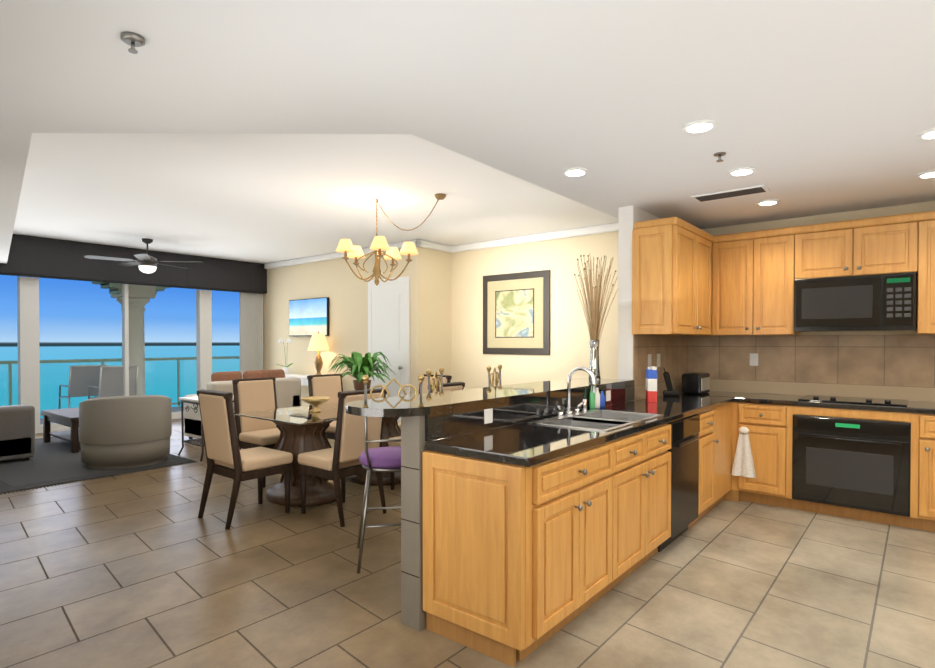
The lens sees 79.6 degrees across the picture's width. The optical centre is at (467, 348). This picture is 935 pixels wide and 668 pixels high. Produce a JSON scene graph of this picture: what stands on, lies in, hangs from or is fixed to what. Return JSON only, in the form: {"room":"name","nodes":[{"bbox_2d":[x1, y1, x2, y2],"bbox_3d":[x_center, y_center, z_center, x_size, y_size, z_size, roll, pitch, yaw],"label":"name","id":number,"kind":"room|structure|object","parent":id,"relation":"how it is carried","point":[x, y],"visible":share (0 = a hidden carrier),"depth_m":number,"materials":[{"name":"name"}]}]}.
{"room":"open-plan kitchen","nodes":[
{"label":"open-plan kitchen","id":0,"kind":"room"},
{"bbox_2d":[40,416,183,432],"bbox_3d":[-6.638,-0.194,8.784,0.150,3.000,7.590,1,1,39],"label":"wall","id":1,"kind":"structure","parent":0,"point":[179,417],"depth_m":8.93,"materials":[{"name":"white paint"}]},
{"bbox_2d":[17,277,239,433],"bbox_3d":[-6.245,0.051,9.241,0.150,2.500,5.450,1,1,39],"label":"window frames","id":2,"kind":"structure","parent":1,"relation":"in","point":[28,340],"depth_m":8.65,"materials":[{"name":"white paint"}]},
{"bbox_2d":[0,234,266,293],"bbox_3d":[-6.529,-1.393,8.585,0.250,0.593,7.495,1,1,39],"label":"valance box","id":3,"kind":"object","parent":1,"relation":"attached to","point":[38,257],"visible":0.85,"depth_m":9.36,"materials":[{"name":"fabric"}]},
{"bbox_2d":[240,292,262,378],"bbox_3d":[-4.357,0.068,11.328,0.070,2.380,0.470,1,1,39],"label":"drape","id":4,"kind":"object","parent":3,"relation":"hanging from","point":[251,331],"visible":0.62,"depth_m":11.31,"materials":[{"name":"white fabric"}]},
{"bbox_2d":[13,133,617,263],"bbox_3d":[-1.063,-1.699,4.672,13.970,0.100,8.540,1,1,39],"label":"ceiling","id":5,"kind":"structure","parent":0,"point":[262,198],"depth_m":6.10,"materials":[{"name":"white paint"}]},
{"bbox_2d":[84,238,187,272],"bbox_3d":[-4.999,-1.428,8.678,1.546,0.530,1.554,1,1,39],"label":"ceiling fan","id":6,"kind":"object","parent":5,"relation":"hanging from","point":[146,263],"visible":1,"depth_m":8.58,"materials":[{"name":"black metal"}]},
{"bbox_2d":[336,193,445,285],"bbox_3d":[-0.909,-1.180,6.153,1.181,0.970,0.895,1,1,39],"label":"chandelier","id":7,"kind":"object","parent":5,"relation":"hanging from","point":[378,245],"visible":1,"depth_m":6.17,"materials":[{"name":"brown metal"}]},
{"bbox_2d":[263,247,423,421],"bbox_3d":[-2.483,-0.210,10.206,4.480,3.000,0.150,1,1,39],"label":"wall","id":8,"kind":"structure","parent":0,"point":[422,313],"depth_m":9.73,"materials":[{"name":"beige paint"}]},
{"bbox_2d":[289,297,328,335],"bbox_3d":[-2.977,-0.583,10.505,1.190,0.700,0.055,1,1,39],"label":"painting","id":9,"kind":"object","parent":8,"relation":"attached to","point":[308,317],"visible":1,"depth_m":10.44},
{"bbox_2d":[264,239,421,268],"bbox_3d":[-2.415,-1.653,10.023,4.335,0.110,0.085,1,1,39],"label":"crown molding","id":10,"kind":"structure","parent":8,"relation":"attached to","point":[418,243],"depth_m":10.15,"materials":[{"name":"white wood"}]},
{"bbox_2d":[424,248,451,382],"bbox_3d":[-0.524,-0.198,9.161,0.120,3.000,0.630,1,1,39],"label":"wall","id":11,"kind":"structure","parent":0,"point":[437,264],"depth_m":9.12,"materials":[{"name":"beige paint"}]},
{"bbox_2d":[422,240,451,252],"bbox_3d":[-0.516,-1.641,8.991,0.085,0.110,0.690,1,1,39],"label":"crown molding","id":12,"kind":"structure","parent":11,"relation":"attached to","point":[425,244],"depth_m":8.97,"materials":[{"name":"white wood"}]},
{"bbox_2d":[0,418,934,667],"bbox_3d":[-1.063,1.391,4.706,13.970,0.080,8.540,1,1,39],"label":"floor","id":13,"kind":"structure","parent":0,"point":[147,568],"depth_m":3.17,"materials":[{"name":"tile"}]},
{"bbox_2d":[0,437,196,494],"bbox_3d":[-5.069,1.320,6.940,3.430,0.011,1.832,1,1,39],"label":"rug","id":14,"kind":"object","parent":13,"relation":"on","point":[55,461],"visible":0.67,"depth_m":6.19,"materials":[{"name":"grey carpet"}]},
{"bbox_2d":[0,404,34,460],"bbox_3d":[-6.260,0.860,6.958,2.150,0.907,0.970,1,1,39],"label":"sofa","id":15,"kind":"object","parent":14,"relation":"on","point":[17,431],"visible":1,"depth_m":6.52,"materials":[{"name":"grey fabric"}]},
{"bbox_2d":[41,407,79,452],"bbox_3d":[-5.239,1.082,7.665,1.250,0.447,0.650,1,1,39],"label":"coffee table","id":16,"kind":"object","parent":14,"relation":"on","point":[68,417],"visible":0.5,"depth_m":7.48,"materials":[{"name":"brown wood"}]},
{"bbox_2d":[79,395,171,468],"bbox_3d":[-3.965,0.918,6.536,0.910,0.800,0.919,1,1,39],"label":"barrel chair","id":17,"kind":"object","parent":14,"relation":"on","point":[119,432],"visible":1,"depth_m":6.16,"materials":[{"name":"beige fabric"}]},
{"bbox_2d":[178,395,233,460],"bbox_3d":[-3.188,0.968,7.027,0.602,0.725,0.602,1,1,39],"label":"side table","id":18,"kind":"object","parent":13,"relation":"on","point":[193,400],"visible":0.35,"depth_m":6.91,"materials":[{"name":"stone"}]},
{"bbox_2d":[184,377,300,438],"bbox_3d":[-3.360,0.880,8.451,0.920,0.860,1.400,1,1,39],"label":"loveseat","id":19,"kind":"object","parent":13,"relation":"on","point":[288,391],"visible":0.29,"depth_m":8.17,"materials":[{"name":"fabric"}]},
{"bbox_2d":[211,369,284,381],"bbox_3d":[-3.243,0.576,8.423,0.259,0.492,1.190,1,1,39],"label":"throw pillows","id":20,"kind":"object","parent":19,"relation":"on","point":[233,375],"visible":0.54,"depth_m":8.37,"materials":[{"name":"brown fabric"}]},
{"bbox_2d":[197,389,292,529],"bbox_3d":[-1.802,0.841,4.558,0.494,1.032,0.582,1,1,39],"label":"dining chair","id":21,"kind":"object","parent":13,"relation":"on","point":[226,456],"visible":1,"depth_m":4.39,"materials":[{"name":"beige fabric"}]},
{"bbox_2d":[232,377,279,487],"bbox_3d":[-2.041,0.828,5.750,0.582,1.032,0.494,1,1,39],"label":"dining chair","id":22,"kind":"object","parent":13,"relation":"on","point":[254,394],"visible":0.67,"depth_m":5.77,"materials":[{"name":"beige fabric"}]},
{"bbox_2d":[285,374,308,385],"bbox_3d":[-3.009,0.889,10.299,1.700,0.800,0.376,1,1,39],"label":"console table","id":23,"kind":"object","parent":13,"relation":"on","point":[304,379],"visible":0.12,"depth_m":10.06,"materials":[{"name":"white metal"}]},
{"bbox_2d":[278,338,292,373],"bbox_3d":[-3.434,0.145,10.640,0.421,0.680,0.364,1,1,39],"label":"orchid pot","id":24,"kind":"object","parent":23,"relation":"on","point":[286,369],"visible":0.98,"depth_m":10.60,"materials":[{"name":"white ceramic"}]},
{"bbox_2d":[308,332,328,374],"bbox_3d":[-2.657,0.094,10.010,0.380,0.795,0.380,1,1,39],"label":"table lamp","id":25,"kind":"object","parent":23,"relation":"on","point":[318,342],"visible":0.9,"depth_m":9.91,"materials":[{"name":"brown metal"}]},
{"bbox_2d":[234,402,400,506],"bbox_3d":[-1.218,0.965,5.471,1.050,0.755,1.700,1,1,39],"label":"dining table","id":26,"kind":"object","parent":13,"relation":"on","point":[302,429],"visible":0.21,"depth_m":4.95,"materials":[{"name":"brown wood"}]},
{"bbox_2d":[300,396,330,411],"bbox_3d":[-1.423,0.523,5.245,0.280,0.130,0.280,1,1,39],"label":"centerpiece bowl","id":27,"kind":"object","parent":26,"relation":"on","point":[315,402],"visible":1,"depth_m":5.21,"materials":[{"name":"gold metal"}]},
{"bbox_2d":[307,374,342,439],"bbox_3d":[-1.475,0.820,6.449,0.582,1.032,0.494,1,1,39],"label":"dining chair","id":28,"kind":"object","parent":13,"relation":"on","point":[329,385],"visible":0.42,"depth_m":6.53,"materials":[{"name":"beige fabric"}]},
{"bbox_2d":[298,388,386,526],"bbox_3d":[-1.023,0.841,4.604,0.582,1.032,0.494,1,1,39],"label":"dining chair","id":29,"kind":"object","parent":13,"relation":"on","point":[338,461],"visible":0.75,"depth_m":4.42,"materials":[{"name":"beige fabric"}]},
{"bbox_2d":[328,352,395,389],"bbox_3d":[-1.608,0.677,8.652,1.077,1.260,1.050,1,1,39],"label":"potted plant","id":30,"kind":"object","parent":13,"relation":"on","point":[358,364],"visible":0.83,"depth_m":8.52,"materials":[{"name":"green plant"}]},
{"bbox_2d":[357,374,424,572],"bbox_3d":[-0.493,0.760,3.655,0.449,1.209,0.463,0,1,-11],"label":"bar stool","id":31,"kind":"object","parent":13,"relation":"on","point":[383,459],"visible":0.71,"depth_m":3.47,"materials":[{"name":"purple fabric"}]},
{"bbox_2d":[398,374,451,429],"bbox_3d":[-0.539,0.821,6.356,0.494,1.032,0.582,1,1,39],"label":"dining chair","id":32,"kind":"object","parent":13,"relation":"on","point":[447,378],"visible":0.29,"depth_m":6.55,"materials":[{"name":"brown wood"}]},
{"bbox_2d":[388,382,464,489],"bbox_3d":[-0.391,0.832,5.353,0.582,1.032,0.494,1,1,39],"label":"dining chair","id":33,"kind":"object","parent":13,"relation":"on","point":[452,386],"visible":0.17,"depth_m":5.27,"materials":[{"name":"brown wood"}]},
{"bbox_2d":[426,367,443,392],"bbox_3d":[-0.039,0.754,4.215,0.463,1.209,0.449,0,1,13],"label":"candle holders","id":34,"kind":"object","parent":13,"relation":"on","point":[438,385],"visible":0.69,"depth_m":4.24,"materials":[{"name":"gold metal"}]},
{"bbox_2d":[486,364,501,386],"bbox_3d":[0.433,0.747,4.799,0.463,1.209,0.449,0,1,19],"label":"figurine","id":35,"kind":"object","parent":13,"relation":"on","point":[497,379],"visible":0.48,"depth_m":4.85,"materials":[{"name":"brown metal"}]},
{"bbox_2d":[422,435,621,666],"bbox_3d":[0.306,0.932,2.891,0.604,0.878,0.869,1,1,39],"label":"base cabinet","id":36,"kind":"object","parent":13,"relation":"on","point":[535,515],"depth_m":2.56,"materials":[{"name":"brown wood"}]},
{"bbox_2d":[346,379,633,418],"bbox_3d":[0.336,0.291,3.780,0.500,0.040,2.758,1,1,39],"label":"countertop","id":37,"kind":"structure","parent":36,"relation":"on","point":[437,403],"depth_m":3.20,"materials":[{"name":"stone"}]},
{"bbox_2d":[574,253,617,380],"bbox_3d":[1.039,-0.258,4.590,0.316,1.038,0.464,1,1,39],"label":"vase","id":38,"kind":"object","parent":37,"relation":"on","point":[594,324],"visible":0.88,"depth_m":4.55,"materials":[{"name":"clear glass"}]},
{"bbox_2d":[426,423,617,466],"bbox_3d":[0.295,0.471,2.863,0.592,0.040,0.860,1,1,39],"label":"countertop","id":39,"kind":"structure","parent":36,"relation":"on","point":[519,444],"depth_m":2.71,"materials":[{"name":"black stone"}]},
{"bbox_2d":[622,447,669,579],"bbox_3d":[0.807,1.014,3.511,0.604,0.700,0.959,1,1,39],"label":"base cabinet","id":40,"kind":"object","parent":13,"relation":"on","point":[646,476],"depth_m":3.35,"materials":[{"name":"brown wood"}]},
{"bbox_2d":[598,411,705,543],"bbox_3d":[1.298,0.919,4.115,0.606,0.878,0.719,1,1,39],"label":"base cabinet","id":41,"kind":"object","parent":13,"relation":"on","point":[685,437],"depth_m":3.93,"materials":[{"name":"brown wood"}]},
{"bbox_2d":[590,395,733,418],"bbox_3d":[1.604,0.453,4.480,0.592,0.040,1.620,1,1,39],"label":"countertop","id":42,"kind":"structure","parent":41,"relation":"on","point":[666,407],"depth_m":4.30,"materials":[{"name":"black stone"}]},
{"bbox_2d":[589,386,597,409],"bbox_3d":[0.900,0.352,4.045,0.036,0.170,0.059,0,1,30],"label":"soap bottle","id":43,"kind":"object","parent":42,"relation":"on","point":[596,400],"depth_m":4.03,"materials":[{"name":"green plastic"}]},
{"bbox_2d":[598,391,602,408],"bbox_3d":[0.950,0.361,4.108,0.036,0.150,0.059,0,1,30],"label":"soap bottle","id":44,"kind":"object","parent":42,"relation":"on","point":[600,397],"depth_m":4.15,"materials":[{"name":"blue plastic"}]},
{"bbox_2d":[646,366,656,402],"bbox_3d":[1.499,0.289,4.576,0.070,0.285,0.140,0,1,10],"label":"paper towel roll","id":45,"kind":"object","parent":42,"relation":"on","point":[651,383],"visible":1,"depth_m":4.51,"materials":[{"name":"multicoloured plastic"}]},
{"bbox_2d":[663,368,679,396],"bbox_3d":[1.839,0.299,5.060,0.141,0.253,0.120,0,1,22],"label":"cordless phone","id":46,"kind":"object","parent":42,"relation":"on","point":[669,391],"visible":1,"depth_m":5.04,"materials":[{"name":"black plastic"}]},
{"bbox_2d":[706,407,717,513],"bbox_3d":[1.613,0.914,4.504,0.606,0.878,0.400,1,1,39],"label":"base cabinet","id":47,"kind":"object","parent":13,"relation":"on","point":[712,415],"depth_m":4.42,"materials":[{"name":"brown wood"}]},
{"bbox_2d":[718,399,737,503],"bbox_3d":[1.913,0.910,4.876,0.604,0.878,0.673,1,1,39],"label":"base cabinet","id":48,"kind":"object","parent":13,"relation":"on","point":[724,412],"depth_m":4.80,"materials":[{"name":"brown wood"}]},
{"bbox_2d":[680,391,934,413],"bbox_3d":[3.961,0.459,4.017,4.866,0.040,0.627,1,1,39],"label":"countertop","id":49,"kind":"structure","parent":48,"relation":"on","point":[744,397],"depth_m":4.58,"materials":[{"name":"black stone"}]},
{"bbox_2d":[682,372,709,393],"bbox_3d":[2.174,0.327,5.346,0.183,0.192,0.315,1,1,39],"label":"toaster","id":50,"kind":"object","parent":49,"relation":"on","point":[695,382],"visible":1,"depth_m":5.24,"materials":[{"name":"black metal"}]},
{"bbox_2d":[724,402,775,505],"bbox_3d":[2.674,0.908,5.022,0.494,0.878,0.647,1,1,39],"label":"base cabinet","id":51,"kind":"object","parent":13,"relation":"on","point":[753,439],"depth_m":4.84,"materials":[{"name":"brown wood"}]},
{"bbox_2d":[776,399,907,527],"bbox_3d":[3.166,0.913,4.624,0.978,0.878,0.647,1,1,39],"label":"base cabinet","id":52,"kind":"object","parent":13,"relation":"on","point":[872,466],"depth_m":4.43,"materials":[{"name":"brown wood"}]},
{"bbox_2d":[908,413,934,531],"bbox_3d":[3.681,0.917,4.207,0.554,0.878,0.647,1,1,39],"label":"base cabinet","id":53,"kind":"object","parent":13,"relation":"on","point":[921,427],"depth_m":4.13,"materials":[{"name":"brown wood"}]},
{"bbox_2d":[0,0,934,263],"bbox_3d":[-1.051,-1.423,4.666,13.700,0.449,8.300,1,1,39],"label":"ceiling","id":54,"kind":"structure","parent":0,"point":[815,107],"depth_m":2.50,"materials":[{"name":"white paint"}]},
{"bbox_2d":[120,31,144,53],"bbox_3d":[-1.258,-1.143,2.109,0.080,0.054,0.080,1,1,39],"label":"sprinkler","id":55,"kind":"object","parent":54,"relation":"attached to","point":[133,40],"visible":0.98,"depth_m":2.09,"materials":[{"name":"grey metal"}]},
{"bbox_2d":[563,167,587,176],"bbox_3d":[0.723,-1.182,3.760,0.168,0.014,0.168,0,1,12],"label":"recessed light","id":56,"kind":"object","parent":54,"relation":"in","point":[577,171],"depth_m":3.74,"materials":[{"name":"white glass"}]},
{"bbox_2d":[682,119,716,133],"bbox_3d":[1.226,-1.173,2.967,0.168,0.014,0.168,0,1,30],"label":"recessed light","id":57,"kind":"object","parent":54,"relation":"in","point":[699,126],"depth_m":2.94,"materials":[{"name":"white glass"}]},
{"bbox_2d":[714,152,725,161],"bbox_3d":[1.534,-1.162,3.412,0.070,0.045,0.070,1,1,39],"label":"sprinkler","id":58,"kind":"object","parent":54,"relation":"attached to","point":[719,154],"visible":1,"depth_m":3.40,"materials":[{"name":"grey metal"}]},
{"bbox_2d":[691,184,769,201],"bbox_3d":[2.006,-1.186,4.297,0.520,0.015,0.180,1,1,39],"label":"ceiling vent","id":59,"kind":"object","parent":54,"relation":"in","point":[733,193],"visible":1,"depth_m":4.26,"materials":[{"name":"black metal"}]},
{"bbox_2d":[728,167,755,175],"bbox_3d":[1.833,-1.182,3.749,0.168,0.014,0.168,0,1,-24],"label":"recessed light","id":60,"kind":"object","parent":54,"relation":"in","point":[742,171],"depth_m":3.72,"materials":[{"name":"white glass"}]},
{"bbox_2d":[756,199,779,205],"bbox_3d":[2.450,-1.191,4.575,0.168,0.014,0.168,0,1,30],"label":"recessed light","id":61,"kind":"object","parent":54,"relation":"in","point":[770,201],"depth_m":4.54,"materials":[{"name":"white glass"}]},
{"bbox_2d":[916,170,934,178],"bbox_3d":[3.150,-1.182,3.803,0.168,0.014,0.168,0,1,30],"label":"recessed light","id":62,"kind":"object","parent":54,"relation":"in","point":[928,174],"depth_m":3.81,"materials":[{"name":"white glass"}]},
{"bbox_2d":[917,128,934,139],"bbox_3d":[2.560,-1.174,3.058,0.168,0.014,0.168,0,1,30],"label":"recessed light","id":63,"kind":"object","parent":54,"relation":"in","point":[929,134],"depth_m":3.07,"materials":[{"name":"white glass"}]},
{"bbox_2d":[452,231,615,389],"bbox_3d":[1.396,-0.187,8.116,4.420,3.000,0.120,1,1,39],"label":"wall","id":64,"kind":"structure","parent":0,"point":[569,333],"depth_m":8.22,"materials":[{"name":"beige paint"}]},
{"bbox_2d":[483,270,549,354],"bbox_3d":[0.721,-0.532,8.550,1.220,1.240,0.040,1,1,39],"label":"framed art","id":65,"kind":"object","parent":64,"relation":"attached to","point":[516,313],"visible":1,"depth_m":8.50,"materials":[{"name":"paper"}]},
{"bbox_2d":[452,222,617,252],"bbox_3d":[1.230,-1.632,8.102,3.920,0.110,0.085,1,1,39],"label":"crown molding","id":66,"kind":"structure","parent":64,"relation":"attached to","point":[591,230],"depth_m":8.20,"materials":[{"name":"white wood"}]},
{"bbox_2d":[616,205,662,400],"bbox_3d":[1.769,-0.155,5.279,0.130,3.000,1.380,1,1,39],"label":"wall","id":67,"kind":"structure","parent":0,"point":[628,215],"depth_m":4.75,"materials":[{"name":"white paint"}]},
{"bbox_2d":[422,387,657,454],"bbox_3d":[0.797,0.477,3.556,0.540,0.326,2.529,1,1,39],"label":"backsplash","id":68,"kind":"structure","parent":67,"relation":"attached to","point":[482,418],"depth_m":3.34,"materials":[{"name":"black stone"}]},
{"bbox_2d":[633,334,688,399],"bbox_3d":[1.828,0.150,5.236,0.017,0.549,1.380,1,1,39],"label":"backsplash","id":69,"kind":"structure","parent":67,"relation":"attached to","point":[671,353],"depth_m":5.17,"materials":[{"name":"tile"}]},
{"bbox_2d":[632,217,719,335],"bbox_3d":[1.868,-0.592,4.975,0.395,0.940,1.100,1,1,39],"label":"upper cabinet","id":70,"kind":"object","parent":67,"relation":"attached to","point":[687,278],"depth_m":4.62,"materials":[{"name":"brown wood"}]},
{"bbox_2d":[702,201,934,401],"bbox_3d":[4.224,-0.144,4.283,4.940,3.000,0.120,1,1,39],"label":"wall","id":71,"kind":"structure","parent":0,"point":[924,206],"depth_m":4.96,"materials":[{"name":"beige paint"}]},
{"bbox_2d":[715,226,800,335],"bbox_3d":[2.681,-0.595,5.216,0.680,0.940,0.356,1,1,39],"label":"upper cabinet","id":72,"kind":"object","parent":71,"relation":"attached to","point":[758,268],"depth_m":5.04,"materials":[{"name":"brown wood"}]},
{"bbox_2d":[689,334,934,401],"bbox_3d":[4.153,0.160,4.253,4.869,0.549,0.017,1,1,39],"label":"backsplash","id":73,"kind":"structure","parent":71,"relation":"attached to","point":[899,366],"depth_m":5.04,"materials":[{"name":"tile"}]},
{"bbox_2d":[794,272,916,331],"bbox_3d":[3.250,-0.372,4.722,0.822,0.445,0.413,1,1,39],"label":"microwave","id":74,"kind":"object","parent":71,"relation":"attached to","point":[882,302],"visible":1,"depth_m":4.54,"materials":[{"name":"black glass"}]},
{"bbox_2d":[796,212,919,278],"bbox_3d":[3.270,-0.829,4.737,0.835,0.460,0.356,1,1,39],"label":"upper cabinet","id":75,"kind":"object","parent":71,"relation":"attached to","point":[885,244],"depth_m":4.57,"materials":[{"name":"brown wood"}]},
{"bbox_2d":[916,211,934,333],"bbox_3d":[3.928,-0.584,4.207,0.858,0.940,0.356,1,1,39],"label":"upper cabinet","id":76,"kind":"object","parent":71,"relation":"attached to","point":[926,279],"depth_m":4.31,"materials":[{"name":"brown wood"}]},
{"label":"outside","id":77,"kind":"structure","parent":0,"visible":0},
{"bbox_2d":[40,406,183,423],"bbox_3d":[-7.250,1.328,9.714,1.950,0.055,12.300,1,1,39],"label":"floor","id":78,"kind":"structure","parent":77,"point":[175,409],"depth_m":11.62,"materials":[{"name":"beige tile"}]},
{"bbox_2d":[58,365,108,408],"bbox_3d":[-7.078,0.793,10.341,0.692,0.997,0.612,1,1,39],"label":"balcony chair","id":79,"kind":"object","parent":78,"relation":"on","point":[82,378],"visible":0.69,"depth_m":10.11,"materials":[{"name":"fabric"}]},
{"bbox_2d":[88,365,138,398],"bbox_3d":[-6.377,0.796,10.095,0.692,0.997,0.612,1,1,39],"label":"balcony chair","id":80,"kind":"object","parent":78,"relation":"on","point":[111,381],"visible":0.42,"depth_m":9.88,"materials":[{"name":"fabric"}]},
{"bbox_2d":[0,356,239,415],"bbox_3d":[-7.897,0.750,10.219,0.060,1.080,12.320,1,1,39],"label":"railing","id":81,"kind":"object","parent":78,"relation":"on","point":[102,361],"visible":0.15,"depth_m":11.16,"materials":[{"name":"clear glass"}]},
{"bbox_2d":[92,282,171,394],"bbox_3d":[-6.724,-0.319,11.291,0.600,3.205,7.001,1,1,39],"label":"column","id":82,"kind":"structure","parent":78,"relation":"on","point":[140,297],"depth_m":11.15,"materials":[{"name":"beige paint"}]},
{"bbox_2d":[0,275,239,417],"bbox_3d":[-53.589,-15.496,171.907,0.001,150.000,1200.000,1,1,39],"label":"sky","id":83,"kind":"structure","parent":77,"point":[78,319],"depth_m":132.05,"materials":[{"name":"blue"}]}
]}

